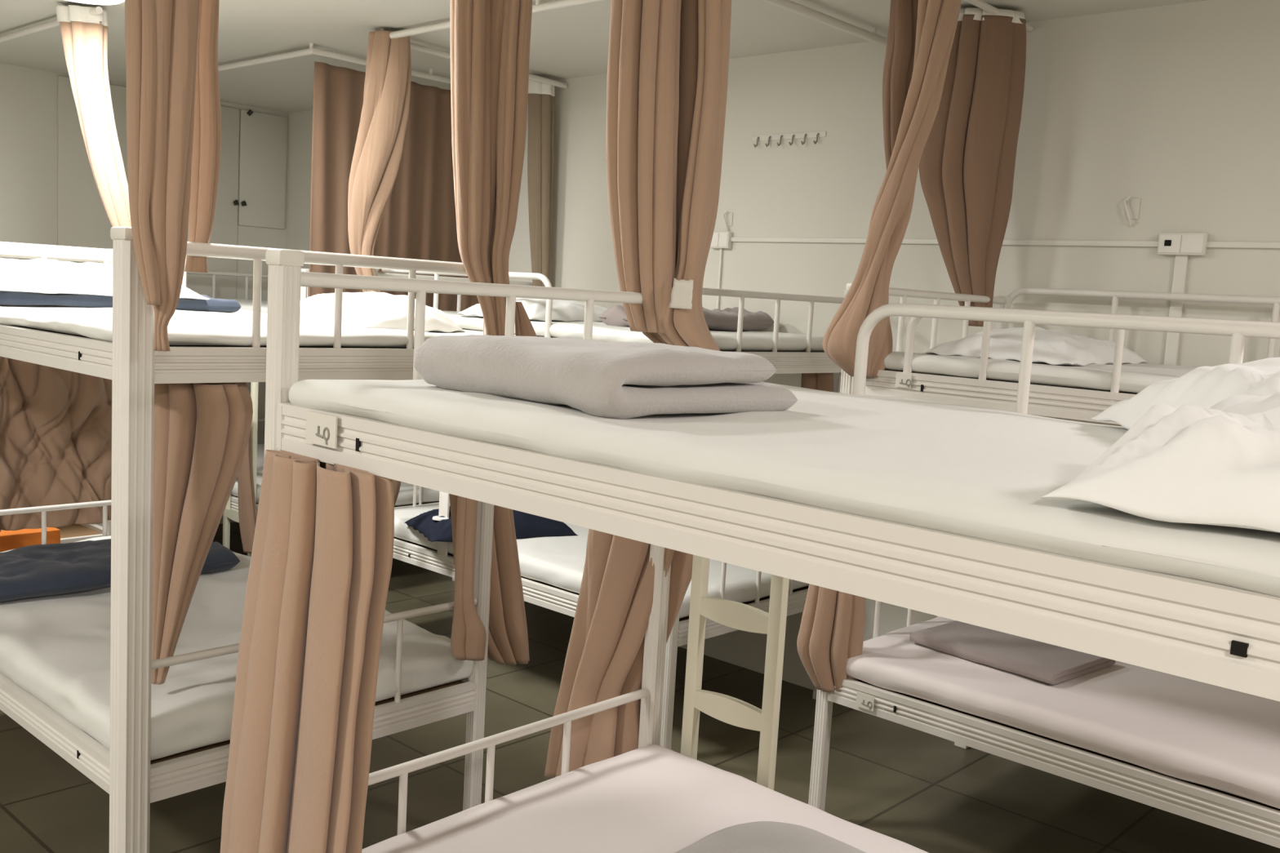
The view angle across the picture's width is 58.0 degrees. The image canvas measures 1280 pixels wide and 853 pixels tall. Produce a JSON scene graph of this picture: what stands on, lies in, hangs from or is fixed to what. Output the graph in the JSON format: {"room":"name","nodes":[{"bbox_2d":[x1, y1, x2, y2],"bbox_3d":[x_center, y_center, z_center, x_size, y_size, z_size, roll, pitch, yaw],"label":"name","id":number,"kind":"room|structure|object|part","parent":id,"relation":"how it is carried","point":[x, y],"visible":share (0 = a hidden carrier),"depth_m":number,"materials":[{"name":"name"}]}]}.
{"room":"dormitory","nodes":[
{"label":"dormitory","id":0,"kind":"room"},
{"bbox_2d":[0,62,288,526],"bbox_3d":[-4.445,-0.596,5.556,0.100,2.696,5.987,9,9,42],"label":"wall","id":1,"kind":"structure","parent":0,"point":[28,95],"depth_m":6.48,"materials":[{"name":"beige paint"}]},
{"bbox_2d":[57,75,287,298],"bbox_3d":[-2.852,-0.766,7.156,0.052,2.500,1.430,9,9,42],"label":"upper cabinet","id":2,"kind":"object","parent":1,"relation":"attached to","point":[260,150],"visible":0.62,"depth_m":7.28,"materials":[{"name":"beige paint"}]},
{"bbox_3d":[-3.163,-0.749,6.845,0.016,2.500,0.550,9,9,42],"label":"door","id":3,"kind":"part","parent":2,"relation":"part of","materials":[{"name":"beige paint"}]},
{"bbox_3d":[-2.789,-0.765,7.252,0.016,2.485,0.537,9,9,42],"label":"door","id":4,"kind":"part","parent":2,"relation":"part of","materials":[{"name":"beige paint"}]},
{"bbox_3d":[-2.567,-1.424,7.345,0.040,0.035,0.033,9,9,42],"label":"knob","id":5,"kind":"part","parent":2,"relation":"part of","materials":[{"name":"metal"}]},
{"bbox_3d":[-2.531,-1.426,7.384,0.040,0.035,0.033,9,9,42],"label":"knob","id":6,"kind":"part","parent":2,"relation":"part of","materials":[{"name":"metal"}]},
{"bbox_3d":[-2.441,-1.657,7.477,0.016,0.725,0.325,9,9,42],"label":"door","id":7,"kind":"part","parent":2,"relation":"part of","materials":[{"name":"beige paint"}]},
{"bbox_2d":[0,0,1205,112],"bbox_3d":[-0.808,-1.415,2.152,9.800,0.100,6.187,9,9,42],"label":"ceiling","id":8,"kind":"structure","parent":0,"point":[572,42],"depth_m":4.90,"materials":[{"name":"paint"}]},
{"bbox_2d":[0,6,102,42],"bbox_3d":[-2.836,-1.806,5.276,1.750,0.049,0.028,9,9,42],"label":"curtain rod","id":9,"kind":"object","parent":8,"relation":"attached to","point":[98,10],"visible":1,"depth_m":5.12,"materials":[{"name":"beige paint"}]},
{"bbox_2d":[55,4,131,226],"bbox_3d":[-2.252,-1.137,4.847,0.374,1.181,0.126,3,6,-4],"label":"curtain","id":10,"kind":"object","parent":9,"relation":"hanging from","point":[84,35],"visible":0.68,"depth_m":4.78,"materials":[{"name":"brown fabric"}]},
{"bbox_2d":[66,0,124,4],"bbox_3d":[-2.096,-1.641,4.316,0.400,0.078,0.400,9,9,42],"label":"ceiling lamp","id":11,"kind":"object","parent":8,"relation":"attached to","point":[88,2],"visible":1,"depth_m":4.39,"materials":[{"name":"white plastic"}]},
{"bbox_2d":[217,42,450,84],"bbox_3d":[-1.789,-1.861,6.313,1.884,0.049,1.154,9,9,42],"label":"curtain rod","id":12,"kind":"object","parent":8,"relation":"attached to","point":[311,50],"visible":0.55,"depth_m":5.49,"materials":[{"name":"beige paint"}]},
{"bbox_2d":[308,61,479,311],"bbox_3d":[-1.151,-1.059,5.767,0.032,1.285,1.101,9,9,42],"label":"curtain","id":13,"kind":"object","parent":12,"relation":"hanging from","point":[419,219],"visible":0.41,"depth_m":5.70,"materials":[{"name":"brown fabric"}]},
{"bbox_2d":[380,0,603,88],"bbox_3d":[-0.080,-1.588,4.745,1.904,0.049,1.165,9,9,42],"label":"curtain rod","id":14,"kind":"object","parent":8,"relation":"attached to","point":[538,7],"visible":0.36,"depth_m":4.73,"materials":[{"name":"beige paint"}]},
{"bbox_2d":[347,30,411,292],"bbox_3d":[-1.125,-1.062,4.963,0.250,1.222,0.133,3,6,-4],"label":"curtain","id":15,"kind":"object","parent":14,"relation":"hanging from","point":[379,146],"visible":0.81,"depth_m":4.90,"materials":[{"name":"brown fabric"}]},
{"bbox_2d":[527,79,554,286],"bbox_3d":[-0.510,-1.179,5.806,0.158,1.097,0.086,3,6,1],"label":"curtain","id":16,"kind":"object","parent":14,"relation":"hanging from","point":[540,144],"visible":0.84,"depth_m":5.77,"materials":[{"name":"beige fabric"}]},
{"bbox_2d":[762,0,887,47],"bbox_3d":[0.613,-1.475,4.101,0.032,0.051,1.180,9,9,42],"label":"curtain rod","id":17,"kind":"object","parent":8,"relation":"attached to","point":[789,5],"visible":0.77,"depth_m":4.17,"materials":[{"name":"beige paint"}]},
{"bbox_2d":[964,0,1033,31],"bbox_3d":[1.036,-1.421,3.768,0.024,0.035,1.100,9,9,42],"label":"curtain rod","id":18,"kind":"object","parent":8,"relation":"attached to","point":[981,4],"visible":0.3,"depth_m":3.91,"materials":[{"name":"beige paint"}]},
{"bbox_2d":[822,0,961,377],"bbox_3d":[0.736,-0.751,3.413,0.331,1.210,0.190,2,6,-7],"label":"curtain","id":19,"kind":"object","parent":18,"relation":"hanging from","point":[922,33],"visible":0.99,"depth_m":3.38,"materials":[{"name":"brown fabric"}]},
{"bbox_2d":[919,7,1026,326],"bbox_3d":[1.151,-0.903,4.074,0.339,1.088,0.139,3,6,-4],"label":"curtain","id":20,"kind":"object","parent":18,"relation":"hanging from","point":[967,162],"visible":0.84,"depth_m":4.02,"materials":[{"name":"brown fabric"}]},
{"bbox_3d":[0.477,-1.202,1.576,1.894,0.049,0.964,9,9,42],"label":"curtain rod","id":21,"kind":"object","parent":8,"relation":"attached to","visible":0},
{"bbox_2d":[605,0,731,351],"bbox_3d":[0.078,-0.724,2.585,0.320,1.154,0.208,4,6,2],"label":"curtain","id":22,"kind":"object","parent":21,"relation":"hanging from","point":[668,64],"visible":0.97,"depth_m":2.53,"materials":[{"name":"brown fabric"}]},
{"bbox_2d":[668,277,693,309],"bbox_3d":[0.090,-0.291,2.519,0.005,0.067,0.070,-3,9,-43],"label":"paper tag","id":23,"kind":"object","parent":22,"relation":"attached to","point":[682,290],"visible":1,"depth_m":2.52,"materials":[{"name":"paper"}]},
{"bbox_3d":[-1.338,-1.498,3.292,1.877,0.049,1.018,9,9,42],"label":"curtain rod","id":24,"kind":"object","parent":8,"relation":"attached to","visible":0},
{"bbox_2d":[124,0,221,351],"bbox_3d":[-0.990,-0.755,2.443,0.158,1.182,0.276,2,6,-9],"label":"curtain","id":25,"kind":"object","parent":24,"relation":"hanging from","point":[174,117],"visible":0.98,"depth_m":2.36,"materials":[{"name":"brown fabric"}]},
{"bbox_2d":[449,0,537,336],"bbox_3d":[-0.384,-0.809,3.112,0.277,1.155,0.164,3,6,-4],"label":"curtain","id":26,"kind":"object","parent":24,"relation":"hanging from","point":[490,40],"visible":0.86,"depth_m":3.05,"materials":[{"name":"brown fabric"}]},
{"bbox_2d":[0,522,1279,852],"bbox_3d":[-0.968,1.359,2.462,9.800,0.100,6.187,9,9,42],"label":"floor","id":27,"kind":"structure","parent":0,"point":[922,790],"depth_m":3.94,"materials":[{"name":"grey tile"}]},
{"bbox_2d":[0,250,112,543],"bbox_3d":[-3.277,0.013,5.196,1.931,1.702,1.046,9,9,42],"label":"bunk bed","id":28,"kind":"object","parent":27,"relation":"on","point":[73,532],"visible":0.04,"depth_m":4.83,"materials":[{"name":"beige paint"}]},
{"bbox_3d":[-2.548,-0.574,4.488,0.025,0.228,0.976,9,9,42],"label":"rail","id":29,"kind":"part","parent":28,"relation":"part of","materials":[{"name":"metal"}]},
{"bbox_3d":[-2.251,0.101,4.931,0.043,1.662,0.043,9,9,42],"label":"post","id":30,"kind":"part","parent":28,"relation":"part of","materials":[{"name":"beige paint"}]},
{"bbox_2d":[0,226,493,852],"bbox_3d":[-1.476,0.295,3.548,1.960,1.712,1.075,9,9,42],"label":"bunk bed","id":31,"kind":"object","parent":27,"relation":"on","point":[126,771],"visible":0.36,"depth_m":2.66,"materials":[{"name":"beige paint"}]},
{"bbox_3d":[-2.179,0.418,4.224,0.021,0.258,0.976,9,9,42],"label":"rail","id":32,"kind":"part","parent":31,"relation":"part of","materials":[{"name":"metal"}]},
{"bbox_2d":[0,356,111,532],"bbox_3d":[-2.362,0.017,4.216,0.116,0.747,0.951,9,9,42],"label":"curtain","id":33,"kind":"object","parent":31,"relation":"hanging from","point":[55,424],"visible":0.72,"depth_m":4.36,"materials":[{"name":"brown fabric"}]},
{"bbox_3d":[-2.125,-0.526,4.119,0.031,0.244,0.976,9,9,42],"label":"rail","id":34,"kind":"part","parent":31,"relation":"part of","materials":[{"name":"metal"}]},
{"bbox_3d":[-1.124,0.427,2.552,0.070,1.672,0.070,9,9,42],"label":"post","id":35,"kind":"part","parent":31,"relation":"part of","materials":[{"name":"metal"}]},
{"bbox_3d":[-1.829,0.162,4.563,0.043,1.672,0.043,9,9,42],"label":"post","id":36,"kind":"part","parent":31,"relation":"part of","materials":[{"name":"metal"}]},
{"bbox_2d":[151,382,253,684],"bbox_3d":[-1.041,0.259,2.741,0.210,0.736,0.203,9,9,42],"label":"curtain","id":37,"kind":"object","parent":31,"relation":"hanging from","point":[202,430],"visible":0.89,"depth_m":2.68,"materials":[{"name":"brown fabric"}]},
{"bbox_2d":[0,535,474,760],"bbox_3d":[-1.492,0.583,3.604,1.920,0.122,1.065,9,9,42],"label":"mattress","id":38,"kind":"object","parent":31,"relation":"on","point":[55,648],"visible":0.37,"depth_m":3.12,"materials":[{"name":"fabric"}]},
{"bbox_2d":[0,538,239,602],"bbox_3d":[-1.843,0.455,3.825,0.440,0.108,0.880,9,9,42],"label":"pillow","id":39,"kind":"object","parent":38,"relation":"on","point":[35,571],"visible":0.52,"depth_m":3.65,"materials":[{"name":"blue fabric"}]},
{"bbox_2d":[0,305,480,347],"bbox_3d":[-1.440,-0.329,3.498,1.892,0.050,1.028,9,9,42],"label":"mattress","id":40,"kind":"object","parent":31,"relation":"on","point":[185,327],"visible":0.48,"depth_m":2.91,"materials":[{"name":"fabric"}]},
{"bbox_2d":[0,290,240,312],"bbox_3d":[-1.785,-0.412,3.707,0.420,0.056,0.860,9,9,42],"label":"blanket","id":41,"kind":"object","parent":40,"relation":"on","point":[6,298],"visible":0.54,"depth_m":3.51,"materials":[{"name":"blue fabric"}]},
{"bbox_2d":[0,257,209,299],"bbox_3d":[-1.842,-0.474,3.633,0.460,0.104,0.800,9,9,42],"label":"pillow","id":42,"kind":"object","parent":41,"relation":"on","point":[38,275],"visible":0.56,"depth_m":3.47,"materials":[{"name":"fabric"}]},
{"bbox_2d":[299,291,465,332],"bbox_3d":[-0.794,-0.340,3.341,0.500,0.103,0.340,9,9,42],"label":"pillow","id":43,"kind":"object","parent":40,"relation":"on","point":[371,309],"visible":0.65,"depth_m":3.21,"materials":[{"name":"fabric"}]},
{"bbox_3d":[-0.801,0.638,2.965,0.021,0.258,0.976,9,9,42],"label":"rail","id":44,"kind":"part","parent":31,"relation":"part of","materials":[{"name":"metal"}]},
{"bbox_3d":[-0.747,-0.306,2.860,0.031,0.244,0.976,9,9,42],"label":"rail","id":45,"kind":"part","parent":31,"relation":"part of","materials":[{"name":"metal"}]},
{"bbox_3d":[-0.450,0.382,3.304,0.043,1.672,0.043,9,9,42],"label":"post","id":46,"kind":"part","parent":31,"relation":"part of","materials":[{"name":"metal"}]},
{"bbox_2d":[448,493,529,665],"bbox_3d":[-0.455,0.323,3.318,0.233,0.735,0.269,9,9,42],"label":"curtain","id":47,"kind":"object","parent":31,"relation":"hanging from","point":[508,636],"visible":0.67,"depth_m":3.31,"materials":[{"name":"brown fabric"}]},
{"bbox_2d":[186,268,454,581],"bbox_3d":[-2.000,-0.055,6.597,1.931,1.672,1.071,9,9,42],"label":"bunk bed","id":48,"kind":"object","parent":27,"relation":"on","point":[231,510],"visible":0.05,"depth_m":6.06,"materials":[{"name":"beige paint"}]},
{"bbox_3d":[-2.156,0.145,6.041,0.034,1.380,0.026,9,9,42],"label":"ladder rail","id":49,"kind":"part","parent":48,"relation":"part of","materials":[{"name":"metal"}]},
{"bbox_3d":[-2.641,-0.848,7.160,0.025,0.228,0.976,9,9,42],"label":"rail","id":50,"kind":"part","parent":48,"relation":"part of","materials":[{"name":"metal"}]},
{"bbox_2d":[224,298,267,313],"bbox_3d":[-1.956,-0.664,6.538,1.892,0.057,1.021,9,9,42],"label":"mattress","id":51,"kind":"object","parent":48,"relation":"on","point":[246,304],"visible":0.08,"depth_m":6.15,"materials":[{"name":"fabric"}]},
{"bbox_2d":[237,428,257,553],"bbox_3d":[-1.943,0.257,5.760,0.127,0.753,0.063,4,6,2],"label":"curtain","id":52,"kind":"object","parent":48,"relation":"hanging from","point":[247,513],"visible":0.62,"depth_m":5.75,"materials":[{"name":"brown fabric"}]},
{"bbox_3d":[-1.965,0.175,5.867,0.034,1.380,0.026,9,9,42],"label":"ladder rail","id":53,"kind":"part","parent":48,"relation":"part of","materials":[{"name":"metal"}]},
{"bbox_3d":[-2.695,0.089,7.264,0.021,0.258,0.976,9,9,42],"label":"rail","id":54,"kind":"part","parent":48,"relation":"part of","materials":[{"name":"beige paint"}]},
{"bbox_3d":[-1.639,0.075,5.612,0.043,1.632,0.043,9,9,42],"label":"post","id":55,"kind":"part","parent":48,"relation":"part of","materials":[{"name":"metal"}]},
{"bbox_2d":[231,444,439,506],"bbox_3d":[-2.010,0.274,6.644,1.892,0.086,1.025,9,9,42],"label":"mattress","id":56,"kind":"object","parent":48,"relation":"on","point":[405,496],"visible":0.06,"depth_m":6.20,"materials":[{"name":"fabric"}]},
{"bbox_3d":[-1.317,0.309,6.005,0.021,0.258,0.976,9,9,42],"label":"rail","id":57,"kind":"part","parent":48,"relation":"part of","materials":[{"name":"metal"}]},
{"bbox_2d":[374,268,847,751],"bbox_3d":[-0.222,0.207,5.007,1.931,1.707,1.046,9,9,42],"label":"bunk bed","id":58,"kind":"object","parent":27,"relation":"on","point":[537,593],"visible":0.23,"depth_m":4.43,"materials":[{"name":"beige paint"}]},
{"bbox_2d":[392,480,400,506],"bbox_3d":[-1.066,0.281,4.904,0.103,0.259,0.054,3,6,-4],"label":"curtain","id":59,"kind":"object","parent":58,"relation":"hanging from","point":[397,484],"visible":0.09,"depth_m":4.89,"materials":[{"name":"brown fabric"}]},
{"bbox_3d":[-0.925,0.334,5.663,0.021,0.258,0.976,9,9,42],"label":"rail","id":60,"kind":"part","parent":58,"relation":"part of","materials":[{"name":"metal"}]},
{"bbox_3d":[-0.833,0.438,4.891,0.060,0.355,0.012,9,9,42],"label":"support plate","id":61,"kind":"part","parent":58,"relation":"part of","materials":[{"name":"beige paint"}]},
{"bbox_3d":[-0.871,-0.602,5.558,0.025,0.228,0.976,9,9,42],"label":"rail","id":62,"kind":"part","parent":58,"relation":"part of","materials":[{"name":"metal"}]},
{"bbox_3d":[-0.738,-0.507,4.753,1.092,0.274,0.025,9,9,42],"label":"guard rail","id":63,"kind":"part","parent":58,"relation":"part of","materials":[{"name":"metal"}]},
{"bbox_2d":[394,505,808,618],"bbox_3d":[-0.240,0.515,5.042,1.894,0.090,1.027,9,9,42],"label":"mattress","id":64,"kind":"object","parent":58,"relation":"on","point":[558,562],"visible":0.22,"depth_m":4.55,"materials":[{"name":"fabric"}]},
{"bbox_2d":[404,506,577,542],"bbox_3d":[-0.648,0.398,5.034,0.660,0.112,0.400,0,7,-27],"label":"pillow","id":65,"kind":"object","parent":64,"relation":"on","point":[435,527],"visible":0.56,"depth_m":4.93,"materials":[{"name":"blue fabric"}]},
{"bbox_2d":[442,311,824,351],"bbox_3d":[-0.185,-0.421,4.936,1.893,0.064,1.028,9,9,42],"label":"mattress","id":66,"kind":"object","parent":58,"relation":"on","point":[725,340],"visible":0.34,"depth_m":4.34,"materials":[{"name":"fabric"}]},
{"bbox_2d":[456,297,607,322],"bbox_3d":[-0.402,-0.500,4.877,0.420,0.095,0.620,8,8,37],"label":"pillow","id":67,"kind":"object","parent":66,"relation":"on","point":[535,308],"visible":0.59,"depth_m":4.71,"materials":[{"name":"fabric"}]},
{"bbox_2d":[598,304,773,332],"bbox_3d":[0.204,-0.447,4.728,0.340,0.126,0.742,8,8,39],"label":"blanket","id":68,"kind":"object","parent":66,"relation":"on","point":[726,319],"visible":0.49,"depth_m":4.66,"materials":[{"name":"grey fabric"}]},
{"bbox_3d":[0.131,0.339,4.012,0.043,1.667,0.043,9,9,42],"label":"post","id":69,"kind":"part","parent":58,"relation":"part of","materials":[{"name":"metal"}]},
{"bbox_3d":[0.454,0.554,4.404,0.021,0.258,0.976,9,9,42],"label":"rail","id":70,"kind":"part","parent":58,"relation":"part of","materials":[{"name":"metal"}]},
{"bbox_3d":[0.508,-0.382,4.299,0.025,0.228,0.976,9,9,42],"label":"rail","id":71,"kind":"part","parent":58,"relation":"part of","materials":[{"name":"metal"}]},
{"bbox_2d":[800,373,833,391],"bbox_3d":[0.712,-0.007,4.670,0.147,0.530,0.080,4,6,6],"label":"curtain","id":72,"kind":"object","parent":58,"relation":"hanging from","point":[819,381],"visible":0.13,"depth_m":4.62,"materials":[{"name":"brown fabric"}]},
{"bbox_3d":[0.805,0.296,4.742,0.043,1.667,0.043,9,9,42],"label":"post","id":73,"kind":"part","parent":58,"relation":"part of","materials":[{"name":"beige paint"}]},
{"bbox_2d":[264,248,1279,835],"bbox_3d":[0.398,0.624,1.755,1.931,1.672,1.071,9,9,42],"label":"bunk bed","id":74,"kind":"object","parent":27,"relation":"on","point":[1212,633],"visible":0.62,"depth_m":1.39,"materials":[{"name":"beige paint"}]},
{"bbox_3d":[-0.637,0.536,2.010,0.043,1.632,0.043,9,9,42],"label":"post","id":75,"kind":"part","parent":74,"relation":"part of","materials":[{"name":"metal"}]},
{"bbox_2d":[220,449,394,852],"bbox_3d":[-0.587,0.702,1.941,0.116,1.322,0.470,-3,9,-45],"label":"curtain","id":76,"kind":"object","parent":74,"relation":"hanging from","point":[320,569],"visible":0.99,"depth_m":1.81,"materials":[{"name":"brown fabric"}]},
{"bbox_2d":[305,410,337,448],"bbox_3d":[-0.502,0.005,1.817,0.085,0.050,0.006,9,9,42],"label":"label","id":77,"kind":"object","parent":74,"relation":"attached to","point":[321,428],"visible":1,"depth_m":1.81,"materials":[{"name":"paper"}]},
{"bbox_3d":[-0.260,-0.168,2.299,0.025,0.228,0.976,9,9,42],"label":"rail","id":78,"kind":"part","parent":74,"relation":"part of","materials":[{"name":"metal"}]},
{"bbox_3d":[-0.314,0.769,2.404,0.021,0.258,0.976,9,9,42],"label":"rail","id":79,"kind":"part","parent":74,"relation":"part of","materials":[{"name":"metal"}]},
{"bbox_2d":[544,528,693,777],"bbox_3d":[-0.036,0.527,2.790,0.359,0.688,0.138,3,6,0],"label":"curtain","id":80,"kind":"object","parent":74,"relation":"hanging from","point":[604,660],"visible":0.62,"depth_m":2.75,"materials":[{"name":"brown fabric"}]},
{"bbox_2d":[361,743,928,852],"bbox_3d":[0.372,0.934,1.780,1.870,0.135,1.011,9,9,42],"label":"mattress","id":81,"kind":"object","parent":74,"relation":"on","point":[650,798],"visible":0.93,"depth_m":2.34,"materials":[{"name":"fabric"}]},
{"bbox_2d":[675,821,866,852],"bbox_3d":[0.278,0.815,1.991,0.506,0.057,0.462,9,9,42],"label":"blanket","id":82,"kind":"object","parent":81,"relation":"on","point":[759,837],"visible":1,"depth_m":2.15,"materials":[{"name":"grey fabric"}]},
{"bbox_3d":[0.037,0.493,2.741,0.043,1.632,0.043,9,9,42],"label":"post","id":83,"kind":"part","parent":74,"relation":"part of","materials":[{"name":"metal"}]},
{"bbox_3d":[0.123,0.647,2.722,0.034,1.380,0.026,9,9,42],"label":"ladder rail","id":84,"kind":"part","parent":74,"relation":"part of","materials":[{"name":"metal"}]},
{"bbox_3d":[0.288,0.673,2.571,0.034,1.380,0.026,9,9,42],"label":"ladder rail","id":85,"kind":"part","parent":74,"relation":"part of","materials":[{"name":"metal"}]},
{"bbox_2d":[288,379,1279,597],"bbox_3d":[0.424,0.023,1.679,1.822,0.058,1.050,9,9,42],"label":"mattress","id":86,"kind":"object","parent":74,"relation":"on","point":[979,473],"visible":0.68,"depth_m":1.35,"materials":[{"name":"fabric"}]},
{"bbox_2d":[413,334,797,418],"bbox_3d":[-0.068,-0.088,1.847,0.401,0.104,0.500,-3,9,-42],"label":"blanket","id":87,"kind":"object","parent":86,"relation":"on","point":[606,380],"visible":1,"depth_m":1.68,"materials":[{"name":"grey fabric"}]},
{"bbox_2d":[1041,391,1279,533],"bbox_3d":[0.828,0.032,0.995,0.760,0.139,0.540,9,8,40],"label":"pillow","id":88,"kind":"object","parent":86,"relation":"on","point":[1219,464],"visible":1,"depth_m":0.98,"materials":[{"name":"fabric"}]},
{"bbox_2d":[1091,357,1279,429],"bbox_3d":[0.989,-0.015,1.483,0.977,0.144,0.420,9,9,42],"label":"pillow","id":89,"kind":"object","parent":86,"relation":"on","point":[1206,386],"visible":0.38,"depth_m":1.64,"materials":[{"name":"fabric"}]},
{"bbox_3d":[0.934,-0.047,1.892,1.352,0.256,0.025,9,9,42],"label":"guard rail","id":90,"kind":"part","parent":74,"relation":"part of","materials":[{"name":"metal"}]},
{"bbox_2d":[808,282,1279,848],"bbox_3d":[1.633,0.485,3.311,1.931,1.742,1.046,9,9,42],"label":"bunk bed","id":91,"kind":"object","parent":27,"relation":"on","point":[1252,820],"visible":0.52,"depth_m":3.21,"materials":[{"name":"beige paint"}]},
{"bbox_3d":[0.606,0.414,3.578,0.043,1.667,0.043,9,9,42],"label":"post","id":92,"kind":"part","parent":91,"relation":"part of","materials":[{"name":"metal"}]},
{"bbox_2d":[796,583,865,692],"bbox_3d":[0.593,0.615,3.571,0.199,0.412,0.102,2,6,-12],"label":"curtain","id":93,"kind":"object","parent":91,"relation":"hanging from","point":[831,633],"visible":0.75,"depth_m":3.54,"materials":[{"name":"brown fabric"}]},
{"bbox_2d":[855,691,874,711],"bbox_3d":[0.681,0.833,3.496,0.060,0.045,0.006,9,9,42],"label":"label","id":94,"kind":"object","parent":91,"relation":"attached to","point":[864,701],"visible":1,"depth_m":3.50,"materials":[{"name":"paper"}]},
{"bbox_2d":[894,373,911,388],"bbox_3d":[0.766,-0.133,3.360,0.052,0.040,0.006,9,9,42],"label":"label","id":95,"kind":"object","parent":91,"relation":"attached to","point":[902,380],"visible":1,"depth_m":3.36,"materials":[{"name":"paper"}]},
{"bbox_3d":[0.929,0.630,3.970,0.021,0.258,0.976,9,9,42],"label":"rail","id":96,"kind":"part","parent":91,"relation":"part of","materials":[{"name":"metal"}]},
{"bbox_3d":[0.984,-0.321,3.863,0.025,0.258,0.976,9,9,42],"label":"rail","id":97,"kind":"part","parent":91,"relation":"part of","materials":[{"name":"metal"}]},
{"bbox_3d":[1.280,0.371,4.308,0.043,1.667,0.043,9,9,42],"label":"post","id":98,"kind":"part","parent":91,"relation":"part of","materials":[{"name":"metal"}]},
{"bbox_2d":[884,351,1196,393],"bbox_3d":[1.669,-0.121,3.244,1.891,0.059,1.025,9,9,42],"label":"mattress","id":99,"kind":"object","parent":91,"relation":"on","point":[1135,377],"visible":0.48,"depth_m":3.17,"materials":[{"name":"fabric"}]},
{"bbox_2d":[924,326,1148,365],"bbox_3d":[1.253,-0.260,3.596,0.440,0.102,0.740,8,8,38],"label":"pillow","id":100,"kind":"object","parent":99,"relation":"on","point":[1052,347],"visible":0.85,"depth_m":3.38,"materials":[{"name":"fabric"}]},
{"bbox_2d":[846,616,1279,808],"bbox_3d":[1.614,0.817,3.348,1.888,0.078,1.030,9,9,42],"label":"mattress","id":101,"kind":"object","parent":91,"relation":"on","point":[1228,740],"visible":0.58,"depth_m":3.22,"materials":[{"name":"fabric"}]},
{"bbox_2d":[909,621,1115,684],"bbox_3d":[1.175,0.703,3.661,0.390,0.042,0.500,-2,8,-41],"label":"blanket","id":102,"kind":"object","parent":101,"relation":"on","point":[1052,664],"visible":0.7,"depth_m":3.57,"materials":[{"name":"beige fabric"}]},
{"bbox_3d":[1.382,-0.147,2.818,1.652,0.230,0.025,9,9,42],"label":"guard rail","id":103,"kind":"part","parent":91,"relation":"part of","materials":[{"name":"metal"}]},
{"bbox_3d":[1.999,-0.245,3.619,1.842,0.318,0.025,9,9,42],"label":"guard rail","id":104,"kind":"part","parent":91,"relation":"part of","materials":[{"name":"metal"}]},
{"bbox_3d":[-2.545,0.901,4.403,0.260,0.199,0.600,9,9,42],"label":"storage box","id":105,"kind":"object","parent":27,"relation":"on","visible":0},
{"bbox_2d":[0,527,60,552],"bbox_3d":[-2.518,0.599,4.381,0.220,0.405,0.530,9,9,42],"label":"carton","id":106,"kind":"object","parent":105,"relation":"on","point":[9,540],"visible":0.2,"depth_m":4.40,"materials":[{"name":"cardboard"}]},
{"bbox_2d":[285,0,1279,690],"bbox_3d":[1.174,-0.159,4.542,9.800,2.696,0.100,9,9,42],"label":"wall","id":107,"kind":"structure","parent":0,"point":[1175,108],"depth_m":4.17,"materials":[{"name":"beige paint"}]},
{"bbox_2d":[715,248,723,308],"bbox_3d":[0.323,-0.068,5.254,0.012,1.500,0.014,9,9,42],"label":"cable trunking","id":108,"kind":"object","parent":107,"relation":"attached to","point":[721,253],"visible":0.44,"depth_m":5.18,"materials":[{"name":"white plastic"}]},
{"bbox_2d":[710,231,733,248],"bbox_3d":[0.361,-0.834,5.162,0.110,0.074,0.033,9,9,42],"label":"wall outlet","id":109,"kind":"object","parent":107,"relation":"attached to","point":[720,239],"visible":0.78,"depth_m":5.14,"materials":[{"name":"white plastic"}]},
{"bbox_3d":[0.333,-0.836,5.168,0.047,0.060,0.004,9,9,42],"label":"socket plate","id":110,"kind":"part","parent":109,"relation":"part of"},
{"bbox_3d":[0.370,-0.830,5.134,0.047,0.060,0.004,9,9,42],"label":"socket plate","id":111,"kind":"part","parent":109,"relation":"part of","materials":[{"name":"plastic"}]},
{"bbox_2d":[722,210,733,231],"bbox_3d":[0.387,-0.915,5.137,0.044,0.091,0.028,9,9,42],"label":"hook","id":112,"kind":"object","parent":107,"relation":"attached to","point":[728,222],"visible":1,"depth_m":5.14,"materials":[{"name":"beige paint"}]},
{"bbox_2d":[752,131,826,147],"bbox_3d":[0.619,-1.217,4.899,0.380,0.056,0.037,9,9,42],"label":"hook rail","id":113,"kind":"object","parent":107,"relation":"attached to","point":[815,134],"visible":1,"depth_m":4.90,"materials":[{"name":"white plastic"}]},
{"bbox_2d":[730,236,1279,248],"bbox_3d":[2.139,-0.555,3.551,4.750,0.020,0.014,9,9,42],"label":"cable trunking","id":114,"kind":"object","parent":107,"relation":"attached to","point":[825,240],"visible":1,"depth_m":4.15,"materials":[{"name":"white plastic"}]},
{"bbox_2d":[1123,195,1140,226],"bbox_3d":[1.679,-0.738,3.955,0.052,0.108,0.028,9,9,42],"label":"hook","id":115,"kind":"object","parent":107,"relation":"attached to","point":[1132,209],"visible":1,"depth_m":3.96,"materials":[{"name":"beige paint"}]},
{"bbox_2d":[1163,255,1188,364],"bbox_3d":[1.766,0.167,3.937,0.040,1.490,0.014,9,9,42],"label":"cable trunking","id":116,"kind":"object","parent":107,"relation":"attached to","point":[1180,267],"visible":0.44,"depth_m":3.87,"materials":[{"name":"white plastic"}]},
{"bbox_2d":[1157,232,1208,255],"bbox_3d":[1.803,-0.607,3.842,0.150,0.074,0.036,9,9,42],"label":"wall outlet","id":117,"kind":"object","parent":107,"relation":"attached to","point":[1169,243],"visible":1,"depth_m":3.83,"materials":[{"name":"white plastic"}]}
]}

